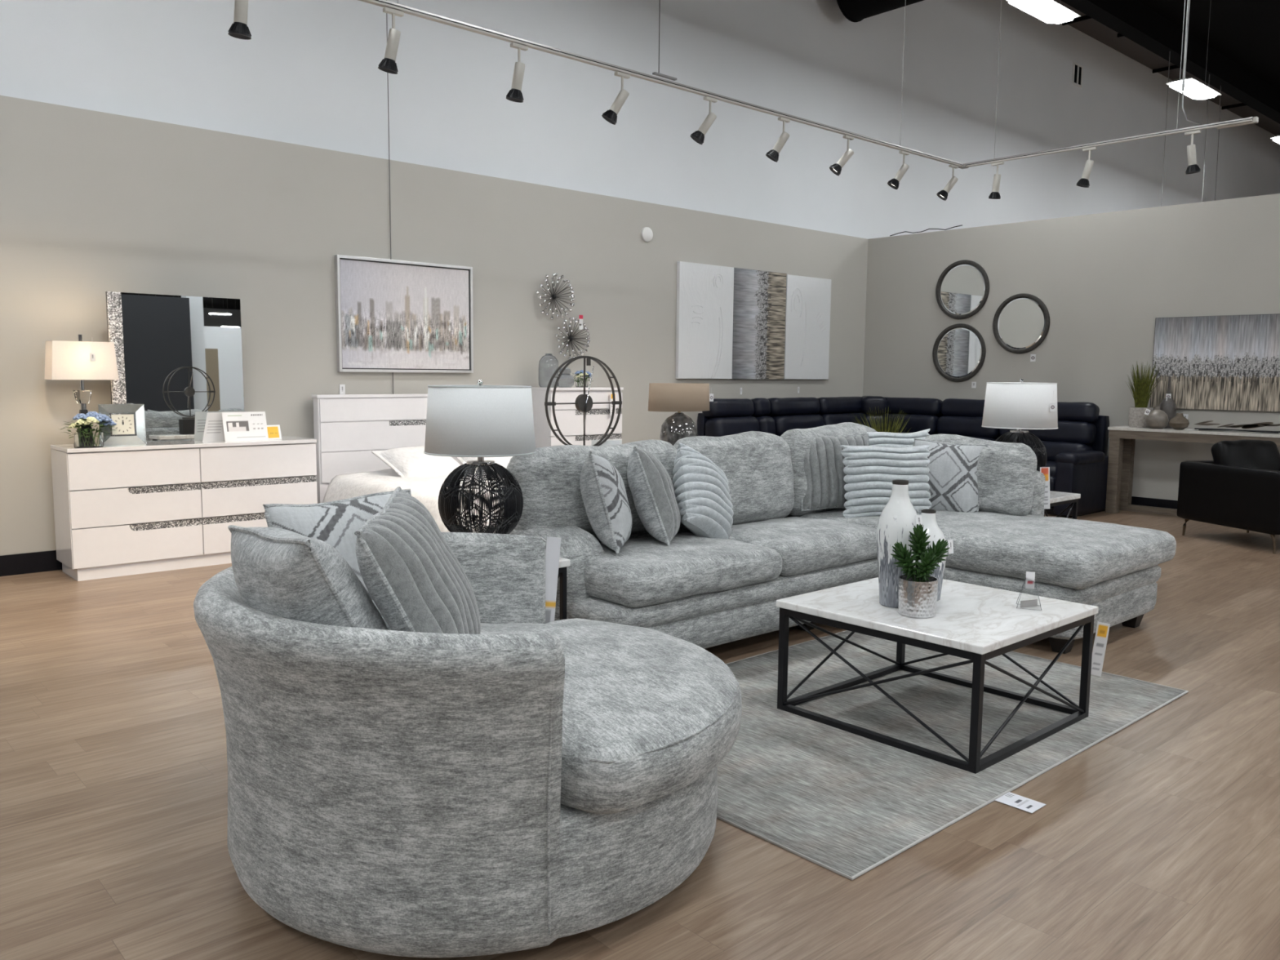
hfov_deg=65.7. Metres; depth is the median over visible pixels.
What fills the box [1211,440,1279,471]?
cushion
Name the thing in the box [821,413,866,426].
cushion
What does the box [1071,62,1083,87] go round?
air vent
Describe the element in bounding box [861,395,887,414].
cushion
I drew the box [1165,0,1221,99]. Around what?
ceiling light
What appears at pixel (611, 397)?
price tag
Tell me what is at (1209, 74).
hanging cable
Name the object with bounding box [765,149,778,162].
head
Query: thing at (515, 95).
head
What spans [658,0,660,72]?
cable
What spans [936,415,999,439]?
cushion
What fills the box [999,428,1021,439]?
cushion
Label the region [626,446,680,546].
throw pillow
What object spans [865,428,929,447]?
throw pillow
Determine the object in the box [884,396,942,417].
cushion
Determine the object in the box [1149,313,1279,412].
canvas art
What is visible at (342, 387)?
tag
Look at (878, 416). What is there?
cushion
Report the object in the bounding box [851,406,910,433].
potted grass
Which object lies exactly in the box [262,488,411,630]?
throw pillow
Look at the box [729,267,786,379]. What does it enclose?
canvas art
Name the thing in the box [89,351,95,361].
price tag
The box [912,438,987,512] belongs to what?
throw pillow
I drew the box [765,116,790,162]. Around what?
track spotlight
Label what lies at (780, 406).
cushion
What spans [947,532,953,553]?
price tag
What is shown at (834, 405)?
cushion
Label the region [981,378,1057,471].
table lamp
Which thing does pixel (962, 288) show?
round mirror
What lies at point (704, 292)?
canvas art
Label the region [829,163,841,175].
head
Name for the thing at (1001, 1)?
cable
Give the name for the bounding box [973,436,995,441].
cushion
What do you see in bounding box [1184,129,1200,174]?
track spotlight
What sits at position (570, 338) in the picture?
starburst ornament
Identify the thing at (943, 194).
head
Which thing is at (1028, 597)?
sign
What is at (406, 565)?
throw pillow
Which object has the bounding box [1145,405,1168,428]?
vase
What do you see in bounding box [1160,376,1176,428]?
vase
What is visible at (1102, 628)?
price tag
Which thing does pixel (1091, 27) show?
ceiling beam
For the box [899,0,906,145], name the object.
cable
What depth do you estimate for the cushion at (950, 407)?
12.37 m
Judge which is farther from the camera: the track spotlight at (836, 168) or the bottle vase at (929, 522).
the track spotlight at (836, 168)
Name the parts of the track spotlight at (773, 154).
stem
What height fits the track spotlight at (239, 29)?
0.349 m
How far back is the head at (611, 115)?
6.95 m
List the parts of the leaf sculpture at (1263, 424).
stem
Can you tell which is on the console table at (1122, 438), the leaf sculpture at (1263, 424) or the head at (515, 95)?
the leaf sculpture at (1263, 424)
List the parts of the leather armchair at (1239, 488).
leg, panel, panel, leg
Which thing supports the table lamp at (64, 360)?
on the dresser at (120, 510)
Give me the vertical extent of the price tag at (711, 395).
0.090 m
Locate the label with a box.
[995,791,1046,813]
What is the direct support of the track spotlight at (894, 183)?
hanging from the track
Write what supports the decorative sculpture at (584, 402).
on the table
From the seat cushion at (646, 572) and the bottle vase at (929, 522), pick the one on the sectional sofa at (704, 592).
the seat cushion at (646, 572)
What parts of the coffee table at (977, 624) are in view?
leg, cross rod, cross rod, cross rod, cross rod, leg, cross rod, leg, cross rod, cross rod, cross rod, leg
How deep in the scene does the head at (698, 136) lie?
7.55 m
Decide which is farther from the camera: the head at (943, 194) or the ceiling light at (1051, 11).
the ceiling light at (1051, 11)
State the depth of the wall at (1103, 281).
11.53 m
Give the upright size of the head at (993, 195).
0.075 m
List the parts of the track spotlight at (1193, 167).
stem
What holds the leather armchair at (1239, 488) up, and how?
on the floor
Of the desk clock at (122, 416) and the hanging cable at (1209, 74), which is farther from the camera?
the hanging cable at (1209, 74)
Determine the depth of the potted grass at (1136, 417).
10.88 m
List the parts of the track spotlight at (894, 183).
stem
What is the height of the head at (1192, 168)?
0.076 m
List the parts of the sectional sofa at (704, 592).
armrest, frame, leg, panel, frame, leg, leg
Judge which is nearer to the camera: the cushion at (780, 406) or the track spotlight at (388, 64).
the track spotlight at (388, 64)
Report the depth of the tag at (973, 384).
12.72 m
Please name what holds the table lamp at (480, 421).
on the end table at (563, 562)
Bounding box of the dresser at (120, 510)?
[50,435,317,581]
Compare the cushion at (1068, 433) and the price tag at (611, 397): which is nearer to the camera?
the price tag at (611, 397)
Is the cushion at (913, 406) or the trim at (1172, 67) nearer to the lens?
the cushion at (913, 406)
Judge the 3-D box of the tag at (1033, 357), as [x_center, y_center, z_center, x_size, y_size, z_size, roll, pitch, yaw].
[4.803,-1.492,12.120,0.002,0.090,0.065,-5,8,-42]
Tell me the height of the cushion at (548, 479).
0.526 m
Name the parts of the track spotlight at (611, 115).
stem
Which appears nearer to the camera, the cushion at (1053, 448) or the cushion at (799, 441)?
the cushion at (799, 441)
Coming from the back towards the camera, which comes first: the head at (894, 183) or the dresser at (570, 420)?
the dresser at (570, 420)
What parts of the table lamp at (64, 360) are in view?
lamp shade, stem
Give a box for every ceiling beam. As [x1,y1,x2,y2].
[1053,0,1279,135]
[1060,0,1279,124]
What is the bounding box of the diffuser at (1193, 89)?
[1169,80,1217,99]
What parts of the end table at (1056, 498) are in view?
cross rod, cross rod, leg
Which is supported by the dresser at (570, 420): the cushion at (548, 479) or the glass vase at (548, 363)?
the glass vase at (548, 363)
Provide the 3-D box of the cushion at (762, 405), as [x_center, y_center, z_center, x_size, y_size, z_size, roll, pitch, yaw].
[1.435,-0.876,11.976,0.283,0.233,0.231,-5,8,-42]
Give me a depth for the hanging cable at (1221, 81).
18.43 m
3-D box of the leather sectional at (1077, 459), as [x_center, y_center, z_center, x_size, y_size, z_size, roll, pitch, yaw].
[3.070,-0.309,11.403,3.437,1.228,3.463,-5,8,-42]
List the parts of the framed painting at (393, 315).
frame, frame, frame, frame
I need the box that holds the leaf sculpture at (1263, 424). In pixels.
[1194,420,1279,433]
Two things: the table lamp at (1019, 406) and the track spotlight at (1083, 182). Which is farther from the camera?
the track spotlight at (1083, 182)
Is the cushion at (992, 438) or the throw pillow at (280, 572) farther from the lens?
the cushion at (992, 438)
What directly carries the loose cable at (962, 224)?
on the wall at (1103, 281)
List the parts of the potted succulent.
stem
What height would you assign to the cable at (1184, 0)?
3.730 m
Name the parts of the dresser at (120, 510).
drawer, drawer, drawer, panel, drawer, drawer, drawer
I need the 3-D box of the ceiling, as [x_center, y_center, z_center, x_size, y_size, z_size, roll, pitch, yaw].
[25.955,-4.355,-12.759,46.000,0.150,67.120,-5,8,-42]
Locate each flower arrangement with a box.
[59,411,117,448]
[572,369,591,386]
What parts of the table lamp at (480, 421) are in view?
shade trim, shade trim, lamp shade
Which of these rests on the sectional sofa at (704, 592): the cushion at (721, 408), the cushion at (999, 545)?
the cushion at (999, 545)
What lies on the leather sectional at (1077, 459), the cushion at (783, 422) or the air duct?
the cushion at (783, 422)
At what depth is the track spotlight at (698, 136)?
7.55 m
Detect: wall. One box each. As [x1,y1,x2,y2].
[0,0,1279,239]
[0,95,867,555]
[862,193,1279,500]
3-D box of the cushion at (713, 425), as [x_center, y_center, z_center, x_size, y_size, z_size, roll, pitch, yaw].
[1.078,-0.597,11.587,0.767,0.288,0.278,-5,8,-42]
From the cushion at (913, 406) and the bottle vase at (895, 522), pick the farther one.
the cushion at (913, 406)
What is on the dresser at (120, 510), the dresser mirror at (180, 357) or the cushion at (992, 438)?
the dresser mirror at (180, 357)
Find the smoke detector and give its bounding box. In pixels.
[640,226,653,241]
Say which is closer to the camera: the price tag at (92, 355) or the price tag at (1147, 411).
the price tag at (92, 355)
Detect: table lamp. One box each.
[44,334,119,445]
[423,379,536,533]
[648,382,709,445]
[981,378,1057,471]
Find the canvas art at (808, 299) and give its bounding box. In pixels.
[783,274,831,379]
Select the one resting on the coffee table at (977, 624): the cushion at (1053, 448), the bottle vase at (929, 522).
the bottle vase at (929, 522)
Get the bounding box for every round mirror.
[932,323,986,382]
[935,259,989,319]
[992,293,1049,353]
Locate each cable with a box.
[386,13,393,393]
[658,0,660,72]
[889,224,962,235]
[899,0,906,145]
[994,0,1001,153]
[1160,51,1170,206]
[1176,0,1185,128]
[1201,74,1209,201]
[1213,80,1222,200]
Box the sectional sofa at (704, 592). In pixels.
[495,423,1176,653]
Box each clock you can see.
[97,404,146,445]
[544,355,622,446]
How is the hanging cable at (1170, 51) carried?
hanging from the ceiling
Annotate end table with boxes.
[557,556,570,619]
[1044,490,1080,519]
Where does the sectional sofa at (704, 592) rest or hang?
on the floor
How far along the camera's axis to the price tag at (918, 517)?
4.22 m
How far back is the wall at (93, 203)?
8.45 m
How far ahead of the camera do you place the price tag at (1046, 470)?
6.59 m
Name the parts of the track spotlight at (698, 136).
stem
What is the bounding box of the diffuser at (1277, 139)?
[1272,136,1279,143]
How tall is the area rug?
0.011 m
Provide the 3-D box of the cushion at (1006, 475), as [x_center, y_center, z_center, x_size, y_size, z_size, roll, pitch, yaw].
[2.132,-0.038,6.772,0.347,0.529,1.128,-5,8,-42]
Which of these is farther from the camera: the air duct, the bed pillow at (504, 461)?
the air duct
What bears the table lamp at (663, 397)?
on the table
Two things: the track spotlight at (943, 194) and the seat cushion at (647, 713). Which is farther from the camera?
the track spotlight at (943, 194)
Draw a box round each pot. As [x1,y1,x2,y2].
[897,574,937,618]
[1128,407,1152,427]
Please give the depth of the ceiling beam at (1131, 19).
16.92 m
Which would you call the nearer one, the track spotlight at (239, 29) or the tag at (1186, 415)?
the track spotlight at (239, 29)
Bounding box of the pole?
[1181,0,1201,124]
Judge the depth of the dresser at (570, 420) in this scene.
9.92 m
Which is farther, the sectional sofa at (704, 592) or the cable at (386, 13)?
the cable at (386, 13)
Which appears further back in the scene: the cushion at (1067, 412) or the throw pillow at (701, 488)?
the cushion at (1067, 412)
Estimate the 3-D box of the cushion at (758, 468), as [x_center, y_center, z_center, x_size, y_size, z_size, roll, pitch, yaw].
[0.594,-0.001,6.201,0.999,0.573,0.355,-5,8,-42]
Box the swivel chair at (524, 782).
[193,532,742,957]
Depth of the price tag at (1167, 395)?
10.84 m
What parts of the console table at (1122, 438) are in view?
leg, leg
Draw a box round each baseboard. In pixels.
[0,550,62,576]
[1131,496,1177,509]
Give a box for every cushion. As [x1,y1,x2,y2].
[480,617,742,813]
[506,440,680,537]
[583,533,782,608]
[672,432,794,530]
[702,398,754,418]
[704,416,759,435]
[728,516,877,576]
[751,397,770,417]
[755,416,776,434]
[768,397,819,416]
[770,414,824,435]
[778,423,877,516]
[801,508,1176,587]
[817,396,862,414]
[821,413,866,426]
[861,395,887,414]
[866,414,882,430]
[880,413,938,435]
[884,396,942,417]
[925,435,1036,515]
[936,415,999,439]
[940,398,984,417]
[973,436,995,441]
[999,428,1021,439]
[1019,440,1093,461]
[1021,420,1096,445]
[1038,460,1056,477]
[1057,401,1099,423]
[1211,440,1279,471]
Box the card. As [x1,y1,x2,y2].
[266,424,281,439]
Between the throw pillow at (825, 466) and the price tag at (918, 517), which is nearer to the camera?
the price tag at (918, 517)
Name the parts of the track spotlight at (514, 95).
stem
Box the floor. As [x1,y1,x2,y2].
[0,510,1279,959]
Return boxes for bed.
[311,393,462,503]
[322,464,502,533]
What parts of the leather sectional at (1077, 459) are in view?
footrest panel, foot rail, armrest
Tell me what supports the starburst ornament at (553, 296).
attached to the wall at (93, 203)
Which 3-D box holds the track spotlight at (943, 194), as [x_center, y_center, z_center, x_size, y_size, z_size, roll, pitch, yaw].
[3.071,-2.966,9.901,0.205,0.342,0.116,1,6,5]
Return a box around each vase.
[537,353,559,386]
[557,368,574,387]
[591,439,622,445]
[875,479,917,608]
[918,509,947,600]
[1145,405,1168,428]
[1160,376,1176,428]
[1168,413,1189,430]
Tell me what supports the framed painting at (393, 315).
attached to the wall at (93, 203)
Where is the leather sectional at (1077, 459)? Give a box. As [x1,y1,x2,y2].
[697,395,1109,516]
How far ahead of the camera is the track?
7.75 m
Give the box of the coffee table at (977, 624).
[776,577,1098,773]
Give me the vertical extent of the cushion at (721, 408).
0.237 m
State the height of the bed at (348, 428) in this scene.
1.290 m
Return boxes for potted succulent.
[890,524,950,618]
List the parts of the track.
rail, rail, rail, rail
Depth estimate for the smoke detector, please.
10.98 m
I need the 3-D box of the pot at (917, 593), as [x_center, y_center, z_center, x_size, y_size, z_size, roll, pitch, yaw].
[1.161,0.487,4.148,0.160,0.155,0.160,-5,8,-42]
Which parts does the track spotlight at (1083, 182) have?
stem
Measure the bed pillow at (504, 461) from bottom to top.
0.288 m
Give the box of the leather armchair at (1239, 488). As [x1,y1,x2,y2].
[1177,440,1279,553]
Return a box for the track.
[358,0,1258,168]
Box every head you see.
[227,22,251,39]
[377,57,398,74]
[506,88,523,102]
[601,109,617,124]
[689,130,704,144]
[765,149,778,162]
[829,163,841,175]
[887,177,899,189]
[936,190,947,200]
[988,191,1000,199]
[1075,177,1089,187]
[1185,164,1200,174]
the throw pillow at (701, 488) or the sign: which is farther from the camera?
the throw pillow at (701, 488)
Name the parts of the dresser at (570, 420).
panel, drawer, drawer, drawer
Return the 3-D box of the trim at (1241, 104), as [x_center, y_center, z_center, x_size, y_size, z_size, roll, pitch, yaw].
[13.614,-8.366,21.983,0.040,0.060,1.300,-5,8,-42]
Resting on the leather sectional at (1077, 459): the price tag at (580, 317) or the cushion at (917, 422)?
the cushion at (917, 422)
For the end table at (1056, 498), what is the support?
on the floor
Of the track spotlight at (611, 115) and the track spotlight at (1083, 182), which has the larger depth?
the track spotlight at (1083, 182)
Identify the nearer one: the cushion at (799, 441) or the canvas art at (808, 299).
the cushion at (799, 441)
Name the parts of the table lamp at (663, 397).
lamp shade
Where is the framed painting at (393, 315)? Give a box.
[334,254,473,373]
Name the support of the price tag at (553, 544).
hanging from the swivel chair at (524, 782)
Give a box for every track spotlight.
[227,0,251,39]
[377,7,404,74]
[506,42,528,102]
[601,71,630,124]
[689,96,717,144]
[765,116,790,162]
[829,134,853,175]
[887,151,909,189]
[936,164,958,200]
[988,161,1004,199]
[1075,146,1097,187]
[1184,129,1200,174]
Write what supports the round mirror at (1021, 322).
attached to the wall at (1103, 281)
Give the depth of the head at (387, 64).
5.78 m
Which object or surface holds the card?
on the dresser at (120, 510)
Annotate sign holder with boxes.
[202,411,268,441]
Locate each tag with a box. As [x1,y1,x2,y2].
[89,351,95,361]
[339,384,345,394]
[545,537,560,623]
[578,315,582,329]
[609,392,616,415]
[709,393,713,401]
[915,508,923,526]
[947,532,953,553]
[971,382,976,387]
[1030,354,1035,361]
[1040,466,1049,509]
[1049,390,1055,411]
[1090,622,1110,676]
[1144,408,1150,415]
[1165,393,1171,398]
[1182,413,1188,419]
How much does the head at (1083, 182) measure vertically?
0.083 m
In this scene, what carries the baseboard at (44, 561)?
attached to the wall at (93, 203)
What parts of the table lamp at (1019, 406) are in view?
shade trim, lamp shade, shade trim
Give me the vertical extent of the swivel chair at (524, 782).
0.887 m
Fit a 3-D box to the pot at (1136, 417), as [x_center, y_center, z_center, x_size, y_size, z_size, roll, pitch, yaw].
[5.532,-0.693,10.963,0.240,0.220,0.240,-5,8,-42]
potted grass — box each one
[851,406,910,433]
[1128,360,1160,427]
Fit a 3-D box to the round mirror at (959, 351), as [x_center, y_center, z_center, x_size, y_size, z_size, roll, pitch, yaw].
[4.123,-1.647,12.841,0.036,0.751,0.751,-5,8,-42]
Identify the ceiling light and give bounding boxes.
[1006,0,1080,23]
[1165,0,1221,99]
[1270,134,1279,143]
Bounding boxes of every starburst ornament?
[535,272,574,319]
[555,316,590,359]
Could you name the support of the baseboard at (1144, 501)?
attached to the wall at (1103, 281)
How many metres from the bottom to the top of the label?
0.001 m
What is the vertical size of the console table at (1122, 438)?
0.955 m
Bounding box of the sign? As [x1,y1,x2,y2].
[1016,571,1041,610]
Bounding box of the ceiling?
[1137,0,1279,90]
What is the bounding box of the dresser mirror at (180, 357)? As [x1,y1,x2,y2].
[105,291,244,442]
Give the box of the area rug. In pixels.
[716,630,1188,879]
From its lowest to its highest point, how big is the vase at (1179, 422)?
0.175 m
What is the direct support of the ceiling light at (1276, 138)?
hanging from the ceiling
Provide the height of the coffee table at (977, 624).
0.505 m
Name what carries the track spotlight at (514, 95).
hanging from the track
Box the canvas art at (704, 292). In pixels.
[675,261,733,378]
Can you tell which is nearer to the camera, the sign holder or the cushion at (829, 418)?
the sign holder
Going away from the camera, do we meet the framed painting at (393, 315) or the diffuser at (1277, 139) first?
the framed painting at (393, 315)
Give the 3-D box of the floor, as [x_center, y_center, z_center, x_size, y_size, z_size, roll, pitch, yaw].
[23.575,2.801,-9.423,46.000,0.100,74.000,-5,8,-42]
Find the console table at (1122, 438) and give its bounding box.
[1105,426,1279,515]
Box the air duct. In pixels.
[836,0,924,22]
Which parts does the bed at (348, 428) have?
headboard panel, headboard panel, headboard panel, headboard panel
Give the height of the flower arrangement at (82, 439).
0.250 m
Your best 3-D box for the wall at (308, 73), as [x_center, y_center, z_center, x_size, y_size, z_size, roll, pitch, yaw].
[2.460,-3.891,13.358,46.000,7.920,0.200,-5,8,-42]
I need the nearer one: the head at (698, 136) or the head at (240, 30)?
the head at (240, 30)
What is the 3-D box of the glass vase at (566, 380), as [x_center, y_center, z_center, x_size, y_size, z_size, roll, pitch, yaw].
[-0.752,-1.029,9.963,0.190,0.195,0.190,-5,8,-42]
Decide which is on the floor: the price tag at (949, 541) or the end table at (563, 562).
the end table at (563, 562)
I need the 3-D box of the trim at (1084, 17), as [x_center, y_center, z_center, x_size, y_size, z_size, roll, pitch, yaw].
[7.757,-7.853,16.706,0.040,0.060,1.300,-5,8,-42]
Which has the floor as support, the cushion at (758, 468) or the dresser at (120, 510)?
the dresser at (120, 510)
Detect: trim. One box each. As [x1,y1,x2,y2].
[1062,15,1091,25]
[1152,65,1179,73]
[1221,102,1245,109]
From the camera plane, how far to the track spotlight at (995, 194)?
9.74 m
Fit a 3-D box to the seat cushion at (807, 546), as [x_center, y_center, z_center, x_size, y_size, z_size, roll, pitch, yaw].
[0.922,0.376,6.008,1.055,0.219,0.784,-5,8,-42]
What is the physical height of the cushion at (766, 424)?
0.282 m
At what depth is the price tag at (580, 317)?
10.34 m
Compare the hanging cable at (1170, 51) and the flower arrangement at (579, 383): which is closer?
the flower arrangement at (579, 383)
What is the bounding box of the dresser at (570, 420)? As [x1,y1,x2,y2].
[531,386,623,448]
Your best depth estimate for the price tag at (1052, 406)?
7.10 m
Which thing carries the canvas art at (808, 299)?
attached to the wall at (93, 203)
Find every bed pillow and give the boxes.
[372,445,460,477]
[456,456,513,471]
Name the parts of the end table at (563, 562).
leg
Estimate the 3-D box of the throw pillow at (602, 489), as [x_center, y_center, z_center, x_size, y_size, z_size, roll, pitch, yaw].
[-0.171,0.112,5.189,0.278,0.556,0.506,1,6,7]
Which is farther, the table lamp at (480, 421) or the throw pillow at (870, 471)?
the throw pillow at (870, 471)
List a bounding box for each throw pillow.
[227,524,387,630]
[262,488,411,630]
[354,486,480,634]
[580,451,631,553]
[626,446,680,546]
[672,442,733,539]
[800,433,868,511]
[840,444,931,517]
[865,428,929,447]
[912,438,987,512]
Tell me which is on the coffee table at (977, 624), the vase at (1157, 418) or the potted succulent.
the potted succulent
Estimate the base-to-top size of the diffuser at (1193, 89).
0.022 m

